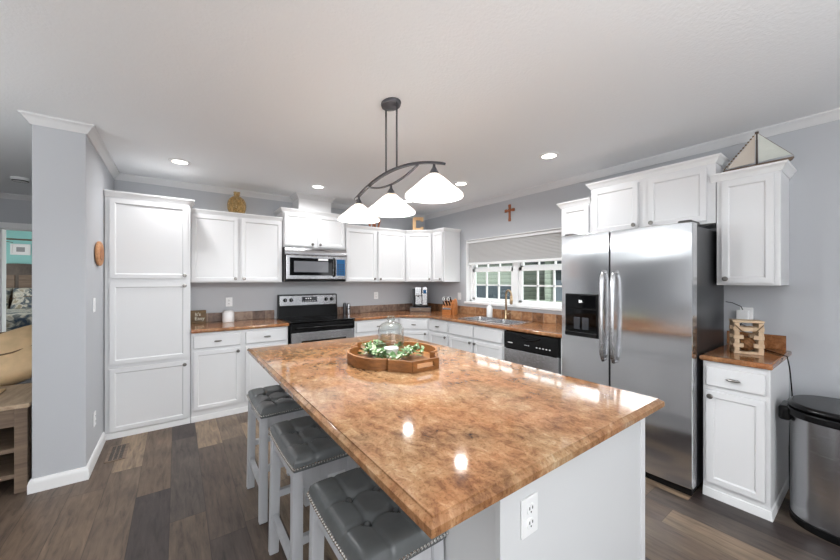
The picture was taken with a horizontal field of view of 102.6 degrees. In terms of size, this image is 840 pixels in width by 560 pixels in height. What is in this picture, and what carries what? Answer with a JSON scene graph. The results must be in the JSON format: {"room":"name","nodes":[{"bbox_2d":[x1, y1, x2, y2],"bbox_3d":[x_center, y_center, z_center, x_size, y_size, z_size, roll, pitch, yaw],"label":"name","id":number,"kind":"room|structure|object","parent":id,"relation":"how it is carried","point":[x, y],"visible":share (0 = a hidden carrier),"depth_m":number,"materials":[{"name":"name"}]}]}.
{"room":"kitchen","nodes":[
{"label":"kitchen","id":0,"kind":"room"},
{"bbox_2d":[0,198,31,223],"bbox_3d":[-6.286,0.155,3.546,5.000,2.490,0.120,0,0,-36],"label":"wall","id":1,"kind":"structure","parent":0,"point":[11,210],"depth_m":4.29,"materials":[{"name":"grey paint"}]},
{"bbox_2d":[0,222,31,331],"bbox_3d":[-4.943,0.335,4.509,0.995,2.130,0.143,0,0,-36],"label":"door frame","id":2,"kind":"structure","parent":1,"relation":"in","point":[4,226],"depth_m":4.26,"materials":[{"name":"white paint"}]},
{"bbox_2d":[0,193,31,200],"bbox_3d":[-6.333,-1.059,3.407,4.700,0.062,0.050,0,0,-36],"label":"trim","id":3,"kind":"structure","parent":1,"relation":"attached to","point":[2,195],"depth_m":4.27,"materials":[{"name":"white paint"}]},
{"bbox_2d":[6,230,31,263],"bbox_3d":[-8.056,0.155,6.338,5.400,2.490,0.100,0,0,-36],"label":"wall","id":4,"kind":"structure","parent":0,"point":[20,259],"depth_m":6.50,"materials":[{"name":"teal paint"}]},
{"bbox_2d":[10,244,30,254],"bbox_3d":[-7.719,-0.595,6.504,0.260,0.210,0.023,0,0,-36],"label":"framed picture","id":5,"kind":"object","parent":4,"relation":"attached to","point":[15,249],"visible":1,"depth_m":6.50,"materials":[{"name":"white paint"}]},
{"bbox_2d":[16,247,24,251],"bbox_3d":[-7.720,-0.595,6.504,0.110,0.090,0.002,0,0,-36],"label":"print","id":6,"kind":"object","parent":5,"relation":"attached to","point":[18,249],"depth_m":6.50,"materials":[{"name":"grey paper"}]},
{"bbox_2d":[32,124,113,478],"bbox_3d":[-3.392,0.155,3.590,0.258,2.490,3.200,0,0,-36],"label":"wall","id":7,"kind":"structure","parent":0,"point":[70,179],"depth_m":2.31,"materials":[{"name":"grey paint"}]},
{"bbox_2d":[27,432,105,494],"bbox_3d":[-3.384,1.355,3.579,0.290,0.090,3.206,0,0,-36],"label":"baseboard","id":8,"kind":"structure","parent":7,"relation":"attached to","point":[39,484],"depth_m":2.31,"materials":[{"name":"white paint"}]},
{"bbox_2d":[93,411,95,426],"bbox_3d":[-2.510,1.070,2.598,0.010,0.108,0.072,0,0,-36],"label":"wall outlet","id":9,"kind":"object","parent":7,"relation":"attached to","point":[94,413],"visible":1,"depth_m":2.58,"materials":[{"name":"white plastic"}]},
{"bbox_2d":[93,298,95,311],"bbox_3d":[-2.498,0.190,2.582,0.010,0.108,0.072,0,0,-36],"label":"light switch","id":10,"kind":"object","parent":7,"relation":"attached to","point":[94,299],"visible":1,"depth_m":2.57,"materials":[{"name":"white plastic"}]},
{"bbox_2d":[94,241,103,265],"bbox_3d":[-2.575,-0.214,2.705,0.026,0.195,0.265,0,0,-36],"label":"plaque","id":11,"kind":"object","parent":7,"relation":"attached to","point":[99,249],"visible":1,"depth_m":2.64,"materials":[{"name":"brown wood"}]},
{"bbox_2d":[18,108,839,219],"bbox_3d":[-0.002,-1.059,2.233,4.265,0.062,9.350,0,0,-36],"label":"trim","id":12,"kind":"structure","parent":7,"relation":"attached to","point":[90,130],"depth_m":2.94,"materials":[{"name":"white paint"}]},
{"bbox_2d":[114,179,424,320],"bbox_3d":[-1.450,0.155,4.709,4.200,2.490,0.120,0,0,-36],"label":"wall","id":13,"kind":"structure","parent":0,"point":[211,297],"depth_m":4.22,"materials":[{"name":"grey paint"}]},
{"bbox_2d":[226,297,231,306],"bbox_3d":[-2.284,0.260,4.025,0.072,0.108,0.010,0,0,-36],"label":"wall outlet","id":14,"kind":"object","parent":13,"relation":"attached to","point":[229,299],"visible":1,"depth_m":4.02,"materials":[{"name":"white plastic"}]},
{"bbox_2d":[190,208,282,282],"bbox_3d":[-2.123,-0.367,3.920,0.923,0.782,0.367,0,0,-36],"label":"upper cabinet","id":15,"kind":"object","parent":13,"relation":"attached to","point":[224,246],"visible":0.98,"depth_m":3.77,"materials":[{"name":"white paint"}]},
{"bbox_2d":[206,310,273,321],"bbox_3d":[-2.235,0.433,4.053,0.900,0.104,0.020,0,0,-36],"label":"backsplash","id":16,"kind":"structure","parent":13,"relation":"attached to","point":[264,314],"depth_m":4.11,"materials":[{"name":"tile"}]},
{"bbox_2d":[274,192,344,249],"bbox_3d":[-1.418,-0.748,4.421,0.858,0.684,0.380,0,0,-36],"label":"upper cabinet","id":17,"kind":"object","parent":13,"relation":"attached to","point":[310,222],"visible":0.91,"depth_m":4.29,"materials":[{"name":"white paint"}]},
{"bbox_2d":[282,247,346,281],"bbox_3d":[-1.395,-0.193,4.377,0.778,0.418,0.473,0,0,-36],"label":"microwave","id":18,"kind":"object","parent":17,"relation":"attached to","point":[299,264],"visible":0.99,"depth_m":4.19,"materials":[{"name":"silver metal"}]},
{"bbox_2d":[336,224,405,281],"bbox_3d":[-0.698,-0.367,4.949,0.978,0.782,0.367,0,0,-36],"label":"upper cabinet","id":19,"kind":"object","parent":13,"relation":"attached to","point":[374,254],"visible":0.98,"depth_m":4.80,"materials":[{"name":"white paint"}]},
{"bbox_2d":[369,220,380,226],"bbox_3d":[-0.674,-0.831,4.949,0.210,0.145,0.060,0,0,-36],"label":"wooden ornament","id":20,"kind":"object","parent":19,"relation":"on","point":[373,224],"visible":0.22,"depth_m":4.95,"materials":[{"name":"brown wood"}]},
{"bbox_2d":[337,303,412,313],"bbox_3d":[-0.560,0.433,5.263,1.578,0.104,0.020,0,0,-36],"label":"backsplash","id":21,"kind":"structure","parent":13,"relation":"attached to","point":[388,307],"depth_m":5.17,"materials":[{"name":"stone"}]},
{"bbox_2d":[405,230,432,281],"bbox_3d":[0.019,-0.367,5.306,0.628,0.782,0.628,0,0,-36],"label":"upper cabinet","id":22,"kind":"object","parent":13,"relation":"attached to","point":[418,243],"visible":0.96,"depth_m":5.09,"materials":[{"name":"white paint"}]},
{"bbox_2d":[413,217,422,229],"bbox_3d":[-0.031,-0.864,5.185,0.164,0.210,0.040,0,0,-6],"label":"wooden letter","id":23,"kind":"object","parent":22,"relation":"on","point":[414,218],"visible":0.85,"depth_m":5.16,"materials":[{"name":"brown wood"}]},
{"bbox_2d":[0,0,839,215],"bbox_3d":[-2.797,-1.140,2.304,9.200,0.100,13.000,0,0,-36],"label":"ceiling","id":24,"kind":"structure","parent":0,"point":[276,97],"depth_m":1.87,"materials":[{"name":"white paint"}]},
{"bbox_2d":[6,238,31,242],"bbox_3d":[-6.992,-0.855,5.412,1.280,0.470,1.273,0,0,-36],"label":"ceiling fan","id":25,"kind":"object","parent":24,"relation":"hanging from","point":[6,238],"visible":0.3,"depth_m":5.65,"materials":[{"name":"grey metal"}]},
{"bbox_2d":[10,176,29,182],"bbox_3d":[-4.263,-1.070,3.589,0.140,0.040,0.140,0,0,-36],"label":"smoke detector","id":26,"kind":"object","parent":24,"relation":"attached to","point":[13,178],"visible":1,"depth_m":3.56,"materials":[{"name":"white plastic"}]},
{"bbox_2d":[168,158,191,164],"bbox_3d":[-2.204,-1.086,3.090,0.176,0.008,0.176,0,0,-36],"label":"recessed light","id":27,"kind":"object","parent":24,"relation":"in","point":[172,160],"visible":1,"depth_m":3.08,"materials":[{"name":"white plastic"}]},
{"bbox_2d":[310,184,325,188],"bbox_3d":[-1.185,-1.086,3.909,0.176,0.008,0.176,0,0,-36],"label":"recessed light","id":28,"kind":"object","parent":24,"relation":"in","point":[316,186],"visible":1,"depth_m":3.90,"materials":[{"name":"white plastic"}]},
{"bbox_2d":[338,97,463,223],"bbox_3d":[-0.184,-0.751,2.077,0.300,0.677,1.175,0,0,-36],"label":"pendant light","id":29,"kind":"object","parent":24,"relation":"hanging from","point":[433,188],"visible":1,"depth_m":2.00,"materials":[{"name":"white glass"}]},
{"bbox_2d":[453,181,468,185],"bbox_3d":[0.462,-1.086,3.788,0.176,0.008,0.176,0,0,-36],"label":"recessed light","id":30,"kind":"object","parent":24,"relation":"in","point":[459,183],"visible":1,"depth_m":3.78,"materials":[{"name":"white plastic"}]},
{"bbox_2d":[538,152,559,159],"bbox_3d":[1.128,-1.086,2.942,0.176,0.008,0.176,0,0,-36],"label":"recessed light","id":31,"kind":"object","parent":24,"relation":"in","point":[548,155],"visible":1,"depth_m":2.93,"materials":[{"name":"white plastic"}]},
{"bbox_2d":[0,412,839,559],"bbox_3d":[-2.797,1.450,2.304,9.200,0.100,13.000,0,0,-36],"label":"floor","id":32,"kind":"structure","parent":0,"point":[180,492],"depth_m":1.99,"materials":[{"name":"wood"}]},
{"bbox_2d":[0,383,31,493],"bbox_3d":[-3.106,1.107,2.259,0.807,0.586,0.652,0,0,-36],"label":"side table","id":33,"kind":"object","parent":32,"relation":"on","point":[16,400],"visible":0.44,"depth_m":2.23,"materials":[{"name":"brown wood"}]},
{"bbox_2d":[0,420,31,454],"bbox_3d":[-3.115,1.116,2.261,0.775,0.028,0.618,0,0,-36],"label":"shelf","id":34,"kind":"object","parent":33,"relation":"attached to","point":[7,446],"depth_m":2.26,"materials":[{"name":"brown wood"}]},
{"bbox_2d":[0,444,31,480],"bbox_3d":[-3.115,1.286,2.261,0.775,0.028,0.618,0,0,-36],"label":"shelf","id":35,"kind":"object","parent":33,"relation":"attached to","point":[7,472],"depth_m":2.25,"materials":[{"name":"brown wood"}]},
{"bbox_2d":[6,263,31,331],"bbox_3d":[-7.099,0.540,5.611,1.700,1.720,2.140,0,0,-36],"label":"bed","id":36,"kind":"object","parent":32,"relation":"on","point":[17,275],"visible":0.21,"depth_m":6.36,"materials":[{"name":"brown wood"}]},
{"bbox_2d":[6,288,12,308],"bbox_3d":[-7.908,0.370,6.014,0.780,0.457,0.313,0,0,-36],"label":"bed pillow","id":37,"kind":"object","parent":36,"relation":"on","point":[8,290],"visible":0.37,"depth_m":6.22,"materials":[{"name":"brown fabric"}]},
{"bbox_2d":[6,308,31,331],"bbox_3d":[-6.994,0.810,5.465,1.680,0.580,1.780,0,0,-36],"label":"comforter","id":38,"kind":"object","parent":36,"relation":"on","point":[15,318],"depth_m":5.10,"materials":[{"name":"blue fabric"}]},
{"bbox_2d":[10,288,31,308],"bbox_3d":[-7.276,0.370,6.471,0.780,0.457,0.313,0,0,-36],"label":"bed pillow","id":39,"kind":"object","parent":36,"relation":"on","point":[22,297],"visible":0.26,"depth_m":6.27,"materials":[{"name":"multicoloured fabric"}]},
{"bbox_2d":[15,378,31,384],"bbox_3d":[-4.092,1.000,3.404,0.990,0.800,2.120,0,0,-36],"label":"sofa","id":40,"kind":"object","parent":32,"relation":"on","point":[30,379],"visible":0.02,"depth_m":2.75,"materials":[{"name":"fabric"}]},
{"bbox_2d":[0,325,31,385],"bbox_3d":[-3.406,0.665,2.703,0.698,0.580,0.369,0,0,-44],"label":"throw pillow","id":41,"kind":"object","parent":40,"relation":"on","point":[15,344],"visible":0.7,"depth_m":2.71,"materials":[{"name":"beige fabric"}]},
{"bbox_2d":[104,443,129,462],"bbox_3d":[-2.454,1.397,2.731,0.124,0.004,0.310,0,0,-36],"label":"floor vent","id":42,"kind":"object","parent":32,"relation":"in","point":[118,452],"visible":1,"depth_m":2.71,"materials":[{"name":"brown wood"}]},
{"bbox_2d":[104,189,194,439],"bbox_3d":[-2.653,0.306,3.356,0.657,2.188,0.660,0,0,-36],"label":"pantry cabinet","id":43,"kind":"object","parent":32,"relation":"on","point":[147,237],"visible":0.98,"depth_m":3.10,"materials":[{"name":"white paint"}]},
{"bbox_2d":[190,326,287,422],"bbox_3d":[-2.039,0.961,3.795,0.913,0.878,0.668,0,0,-36],"label":"base cabinet","id":44,"kind":"object","parent":32,"relation":"on","point":[223,372],"visible":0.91,"depth_m":3.47,"materials":[{"name":"white paint"}]},
{"bbox_2d":[190,310,288,333],"bbox_3d":[-2.044,0.451,3.805,0.920,0.140,0.646,0,0,-36],"label":"countertop","id":45,"kind":"structure","parent":44,"relation":"on","point":[264,318],"depth_m":3.87,"materials":[{"name":"stone"}]},
{"bbox_2d":[190,310,205,323],"bbox_3d":[-2.512,0.413,3.813,0.150,0.145,0.024,0,0,-36],"label":"wooden sign","id":46,"kind":"object","parent":45,"relation":"on","point":[196,316],"visible":1,"depth_m":3.80,"materials":[{"name":"brown wood"}]},
{"bbox_2d":[222,310,233,322],"bbox_3d":[-2.231,0.416,3.916,0.124,0.138,0.124,0,0,-36],"label":"canister","id":47,"kind":"object","parent":45,"relation":"on","point":[227,315],"visible":1,"depth_m":3.87,"materials":[{"name":"white ceramic"}]},
{"bbox_2d":[246,385,309,524],"bbox_3d":[-0.924,1.068,2.190,0.304,0.666,0.457,0,0,-36],"label":"bar stool","id":48,"kind":"object","parent":32,"relation":"on","point":[271,405],"visible":0.7,"depth_m":2.04,"materials":[{"name":"grey leather"}]},
{"bbox_2d":[248,385,303,418],"bbox_3d":[-0.924,0.771,2.190,0.292,0.070,0.446,0,0,-36],"label":"seat cushion","id":49,"kind":"object","parent":48,"relation":"on","point":[268,402],"depth_m":2.06,"materials":[{"name":"grey leather"}]},
{"bbox_2d":[268,415,356,559],"bbox_3d":[-0.531,1.068,1.647,0.304,0.666,0.457,0,0,-36],"label":"bar stool","id":50,"kind":"object","parent":32,"relation":"on","point":[306,451],"visible":0.68,"depth_m":1.52,"materials":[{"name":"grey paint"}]},
{"bbox_2d":[270,415,348,472],"bbox_3d":[-0.531,0.771,1.647,0.292,0.070,0.446,0,0,-36],"label":"seat cushion","id":51,"kind":"object","parent":50,"relation":"on","point":[302,443],"depth_m":1.52,"materials":[{"name":"grey leather"}]},
{"bbox_2d":[277,293,354,343],"bbox_3d":[-1.312,0.782,4.268,0.788,1.195,0.697,0,0,-36],"label":"range","id":52,"kind":"object","parent":32,"relation":"on","point":[310,317],"visible":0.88,"depth_m":4.24,"materials":[{"name":"black metal"}]},
{"bbox_2d":[277,314,354,323],"bbox_3d":[-1.327,0.484,4.289,0.788,0.021,0.645,0,0,-36],"label":"cooktop","id":53,"kind":"object","parent":52,"relation":"in","point":[292,318],"depth_m":4.18,"materials":[{"name":"black glass"}]},
{"bbox_2d":[354,318,398,336],"bbox_3d":[-0.733,0.961,4.738,0.683,0.878,0.668,0,0,-36],"label":"base cabinet","id":54,"kind":"object","parent":32,"relation":"on","point":[365,327],"visible":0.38,"depth_m":4.48,"materials":[{"name":"white paint"}]},
{"bbox_2d":[306,467,448,559],"bbox_3d":[-0.162,1.068,1.136,0.304,0.666,0.457,0,0,-36],"label":"bar stool","id":55,"kind":"object","parent":32,"relation":"on","point":[356,517],"visible":0.69,"depth_m":1.06,"materials":[{"name":"grey leather"}]},
{"bbox_2d":[399,318,429,341],"bbox_3d":[-0.014,0.961,5.102,0.920,0.878,0.921,0,0,-36],"label":"base cabinet","id":56,"kind":"object","parent":32,"relation":"on","point":[416,328],"visible":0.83,"depth_m":4.66,"materials":[{"name":"white paint"}]},
{"bbox_2d":[337,303,561,337],"bbox_3d":[0.307,0.451,4.079,1.598,0.140,2.956,0,0,-36],"label":"countertop","id":57,"kind":"structure","parent":56,"relation":"on","point":[544,324],"depth_m":4.43,"materials":[{"name":"stone"}]},
{"bbox_2d":[343,302,346,314],"bbox_3d":[-1.065,0.394,4.765,0.054,0.184,0.053,0,0,-36],"label":"pepper grinder","id":58,"kind":"object","parent":57,"relation":"on","point":[344,303],"visible":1,"depth_m":4.75,"materials":[{"name":"grey metal"}]},
{"bbox_2d":[347,303,350,313],"bbox_3d":[-1.016,0.402,4.800,0.054,0.168,0.054,0,0,-36],"label":"pepper grinder","id":59,"kind":"object","parent":57,"relation":"on","point":[348,304],"visible":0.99,"depth_m":4.78,"materials":[{"name":"silver metal"}]},
{"bbox_2d":[412,287,427,306],"bbox_3d":[0.003,0.260,5.304,0.250,0.310,0.240,0,0,4],"label":"coffee maker","id":60,"kind":"object","parent":57,"relation":"on","point":[419,294],"visible":1,"depth_m":5.19,"materials":[{"name":"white plastic"}]},
{"bbox_2d":[410,306,430,311],"bbox_3d":[0.013,0.451,5.294,0.320,0.070,0.280,0,0,4],"label":"pod drawer","id":61,"kind":"object","parent":57,"relation":"on","point":[412,309],"visible":1,"depth_m":5.17,"materials":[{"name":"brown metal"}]},
{"bbox_2d":[442,296,456,314],"bbox_3d":[0.416,0.354,4.756,0.170,0.264,0.208,0,0,26],"label":"knife block","id":62,"kind":"object","parent":57,"relation":"on","point":[449,307],"visible":0.99,"depth_m":4.71,"materials":[{"name":"brown wood"}]},
{"bbox_2d":[458,316,532,324],"bbox_3d":[0.890,0.565,4.068,0.440,0.172,0.820,0,0,-36],"label":"sink","id":63,"kind":"object","parent":57,"relation":"in","point":[502,321],"visible":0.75,"depth_m":4.11,"materials":[{"name":"silver metal"}]},
{"bbox_2d":[487,301,492,316],"bbox_3d":[0.901,0.371,4.360,0.076,0.213,0.075,0,0,-36],"label":"soap bottle","id":64,"kind":"object","parent":63,"relation":"on","point":[489,307],"visible":0.99,"depth_m":4.33,"materials":[{"name":"white plastic"}]},
{"bbox_2d":[504,289,512,318],"bbox_3d":[1.082,0.295,4.112,0.055,0.366,0.151,0,0,-26],"label":"faucet","id":65,"kind":"object","parent":57,"relation":"on","point":[506,313],"visible":1,"depth_m":4.14,"materials":[{"name":"gold metal"}]},
{"bbox_2d":[429,319,448,346],"bbox_3d":[0.476,0.961,4.639,0.668,0.878,0.413,0,0,-36],"label":"base cabinet","id":66,"kind":"object","parent":32,"relation":"on","point":[439,329],"visible":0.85,"depth_m":4.44,"materials":[{"name":"white paint"}]},
{"bbox_2d":[449,321,504,359],"bbox_3d":[0.862,0.961,4.107,0.665,0.878,0.894,0,0,-36],"label":"base cabinet","id":67,"kind":"object","parent":32,"relation":"on","point":[486,341],"visible":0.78,"depth_m":3.88,"materials":[{"name":"white paint"}]},
{"bbox_2d":[328,418,644,559],"bbox_3d":[-0.002,0.961,1.979,0.950,0.878,2.042,0,0,-36],"label":"base cabinet","id":68,"kind":"object","parent":32,"relation":"on","point":[591,506],"visible":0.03,"depth_m":1.10,"materials":[{"name":"white wood"}]},
{"bbox_2d":[248,333,664,539],"bbox_3d":[-0.112,0.504,1.891,1.210,0.036,2.135,0,0,-36],"label":"countertop","id":69,"kind":"structure","parent":68,"relation":"on","point":[446,444],"depth_m":1.19,"materials":[{"name":"brown stone"}]},
{"bbox_2d":[347,340,438,373],"bbox_3d":[-0.167,0.455,2.070,0.542,0.061,0.679,0,0,-36],"label":"serving tray","id":70,"kind":"object","parent":69,"relation":"on","point":[411,364],"visible":0.81,"depth_m":1.85,"materials":[{"name":"brown wood"}]},
{"bbox_2d":[358,339,423,359],"bbox_3d":[-0.181,0.421,2.062,0.427,0.090,0.384,0,0,10],"label":"greenery garland","id":71,"kind":"object","parent":70,"relation":"on","point":[373,349],"visible":0.95,"depth_m":2.01,"materials":[{"name":"green plant"}]},
{"bbox_2d":[378,316,403,341],"bbox_3d":[-0.181,0.347,2.098,0.164,0.251,0.164,0,0,-36],"label":"jar","id":72,"kind":"object","parent":70,"relation":"on","point":[394,316],"visible":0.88,"depth_m":2.09,"materials":[{"name":"clear glass"}]},
{"bbox_2d":[384,346,398,355],"bbox_3d":[-0.181,0.445,2.098,0.096,0.054,0.096,0,0,-36],"label":"pillar candle","id":73,"kind":"object","parent":70,"relation":"on","point":[395,349],"visible":0.48,"depth_m":2.06,"materials":[{"name":"white wax"}]},
{"bbox_2d":[521,492,537,539],"bbox_3d":[0.307,0.658,0.941,0.072,0.108,0.010,0,0,-36],"label":"wall outlet","id":74,"kind":"object","parent":68,"relation":"attached to","point":[529,505],"visible":1,"depth_m":0.94,"materials":[{"name":"white plastic"}]},
{"bbox_2d":[527,503,534,514],"bbox_3d":[0.309,0.638,0.939,0.033,0.033,0.003,0,0,-36],"label":"receptacle","id":75,"kind":"object","parent":74,"relation":"attached to","point":[530,506],"depth_m":0.94,"materials":[{"name":"white plastic"}]},
{"bbox_2d":[527,517,534,529],"bbox_3d":[0.309,0.678,0.939,0.033,0.033,0.003,0,0,-36],"label":"receptacle","id":76,"kind":"object","parent":74,"relation":"attached to","point":[530,520],"depth_m":0.94,"materials":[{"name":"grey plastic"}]},
{"bbox_2d":[504,330,561,374],"bbox_3d":[1.346,0.961,3.444,0.642,0.878,0.730,0,0,-36],"label":"dishwasher","id":77,"kind":"object","parent":32,"relation":"on","point":[541,352],"visible":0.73,"depth_m":3.26,"materials":[{"name":"black plastic"}]},
{"bbox_2d":[562,220,723,495],"bbox_3d":[1.747,0.502,2.715,0.806,1.795,0.906,0,0,-36],"label":"refrigerator","id":78,"kind":"object","parent":32,"relation":"on","point":[641,306],"visible":0.9,"depth_m":2.36,"materials":[{"name":"grey metal"}]},
{"bbox_2d":[703,357,788,521],"bbox_3d":[2.187,0.961,2.250,0.693,0.878,0.321,0,0,-36],"label":"base cabinet","id":79,"kind":"object","parent":32,"relation":"on","point":[746,441],"visible":0.95,"depth_m":2.07,"materials":[{"name":"white paint"}]},
{"bbox_2d":[699,331,791,369],"bbox_3d":[2.196,0.454,2.261,0.666,0.136,0.335,0,0,-36],"label":"countertop","id":80,"kind":"structure","parent":79,"relation":"on","point":[775,343],"depth_m":2.17,"materials":[{"name":"brown stone"}]},
{"bbox_2d":[729,319,764,355],"bbox_3d":[2.177,0.376,2.245,0.155,0.220,0.123,0,0,30],"label":"ornament","id":81,"kind":"object","parent":80,"relation":"on","point":[758,329],"visible":0.98,"depth_m":2.22,"materials":[{"name":"brown wood"}]},
{"bbox_2d":[740,336,755,350],"bbox_3d":[2.178,0.422,2.248,0.095,0.097,0.095,0,0,30],"label":"ball","id":82,"kind":"object","parent":81,"relation":"in","point":[748,342],"visible":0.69,"depth_m":2.22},
{"bbox_2d":[778,395,839,545],"bbox_3d":[2.388,1.055,1.864,0.444,0.690,0.534,0,0,-36],"label":"trash can","id":83,"kind":"object","parent":32,"relation":"on","point":[814,505],"visible":1,"depth_m":1.86,"materials":[{"name":"silver metal"}]},
{"bbox_2d":[425,120,839,427],"bbox_3d":[2.372,0.155,2.708,0.140,2.490,7.600,0,0,-36],"label":"wall","id":84,"kind":"structure","parent":0,"point":[806,311],"depth_m":2.30,"materials":[{"name":"grey paint"}]},
{"bbox_2d":[432,227,460,281],"bbox_3d":[0.384,-0.367,5.024,0.367,0.782,0.290,0,0,-36],"label":"upper cabinet","id":85,"kind":"object","parent":84,"relation":"attached to","point":[446,241],"visible":1,"depth_m":4.94,"materials":[{"name":"white paint"}]},
{"bbox_2d":[428,303,561,324],"bbox_3d":[0.947,0.433,4.541,0.020,0.104,2.956,0,0,-36],"label":"backsplash","id":86,"kind":"structure","parent":84,"relation":"attached to","point":[520,315],"depth_m":4.21,"materials":[{"name":"tile"}]},
{"bbox_2d":[505,204,514,220],"bbox_3d":[1.136,-0.857,4.278,0.023,0.216,0.156,0,0,-36],"label":"wall cross","id":87,"kind":"object","parent":84,"relation":"attached to","point":[509,210],"visible":1,"depth_m":4.27,"materials":[{"name":"brown wood"}]},
{"bbox_2d":[464,227,561,310],"bbox_3d":[1.218,-0.123,4.284,0.175,0.923,1.725,0,0,-36],"label":"window","id":88,"kind":"structure","parent":84,"relation":"in","point":[517,269],"depth_m":4.28,"materials":[{"name":"white paint"}]},
{"bbox_2d":[468,229,561,264],"bbox_3d":[1.205,-0.396,4.274,0.050,0.351,1.645,0,0,-36],"label":"window shade","id":89,"kind":"object","parent":88,"relation":"attached to","point":[542,246],"visible":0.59,"depth_m":4.22,"materials":[{"name":"grey fabric"}]},
{"bbox_2d":[556,197,590,236],"bbox_3d":[1.599,-0.372,3.343,0.367,0.792,0.336,0,0,-36],"label":"upper cabinet","id":90,"kind":"object","parent":84,"relation":"attached to","point":[576,214],"visible":0.27,"depth_m":3.23,"materials":[{"name":"white paint"}]},
{"bbox_2d":[585,153,731,232],"bbox_3d":[1.955,-0.650,2.838,0.380,0.481,0.962,0,0,-36],"label":"upper cabinet","id":91,"kind":"object","parent":84,"relation":"attached to","point":[672,193],"visible":0.95,"depth_m":2.66,"materials":[{"name":"white paint"}]},
{"bbox_2d":[740,307,752,319],"bbox_3d":[2.428,0.255,2.502,0.010,0.108,0.072,0,0,-36],"label":"wall outlet","id":92,"kind":"object","parent":84,"relation":"attached to","point":[744,308],"visible":0.2,"depth_m":2.48,"materials":[{"name":"white plastic"}]},
{"bbox_2d":[709,159,796,285],"bbox_3d":[2.312,-0.358,2.344,0.380,0.785,0.381,0,0,-36],"label":"upper cabinet","id":93,"kind":"object","parent":84,"relation":"attached to","point":[752,202],"visible":1,"depth_m":2.24,"materials":[{"name":"white paint"}]},
{"bbox_2d":[723,131,793,171],"bbox_3d":[2.279,-0.879,2.280,0.044,0.255,0.346,0,0,-36],"label":"model sailboat","id":94,"kind":"object","parent":93,"relation":"on","point":[765,149],"visible":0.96,"depth_m":2.27,"materials":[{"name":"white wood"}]},
{"bbox_2d":[727,331,785,349],"bbox_3d":[2.450,0.436,2.460,0.020,0.100,0.310,0,0,-36],"label":"backsplash","id":95,"kind":"structure","parent":84,"relation":"attached to","point":[771,341],"depth_m":2.38,"materials":[{"name":"brown stone"}]},
{"bbox_2d":[726,301,792,489],"bbox_3d":[2.404,0.779,2.363,0.122,1.233,0.452,0,0,2],"label":"power cord","id":96,"kind":"object","parent":84,"relation":"attached to","point":[740,314],"visible":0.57,"depth_m":2.29,"materials":[{"name":"white plastic"}]},
{"label":"outside","id":97,"kind":"structure","parent":0,"visible":0},
{"bbox_3d":[14.836,2.250,16.403,35.700,0.100,50.000,0,0,-36],"label":"ground","id":98,"kind":"structure","parent":97,"visible":0},
{"bbox_2d":[476,262,544,299],"bbox_3d":[3.282,0.770,15.148,5.500,2.860,7.200,0,0,-36],"label":"neighbouring house","id":99,"kind":"structure","parent":98,"relation":"on","point":[529,277],"depth_m":11.48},
{"bbox_2d":[525,261,561,301],"bbox_3d":[6.025,0.765,9.388,4.200,2.870,4.950,0,0,-36],"label":"house","id":100,"kind":"structure","parent":98,"relation":"on","point":[548,273],"depth_m":9.55,"materials":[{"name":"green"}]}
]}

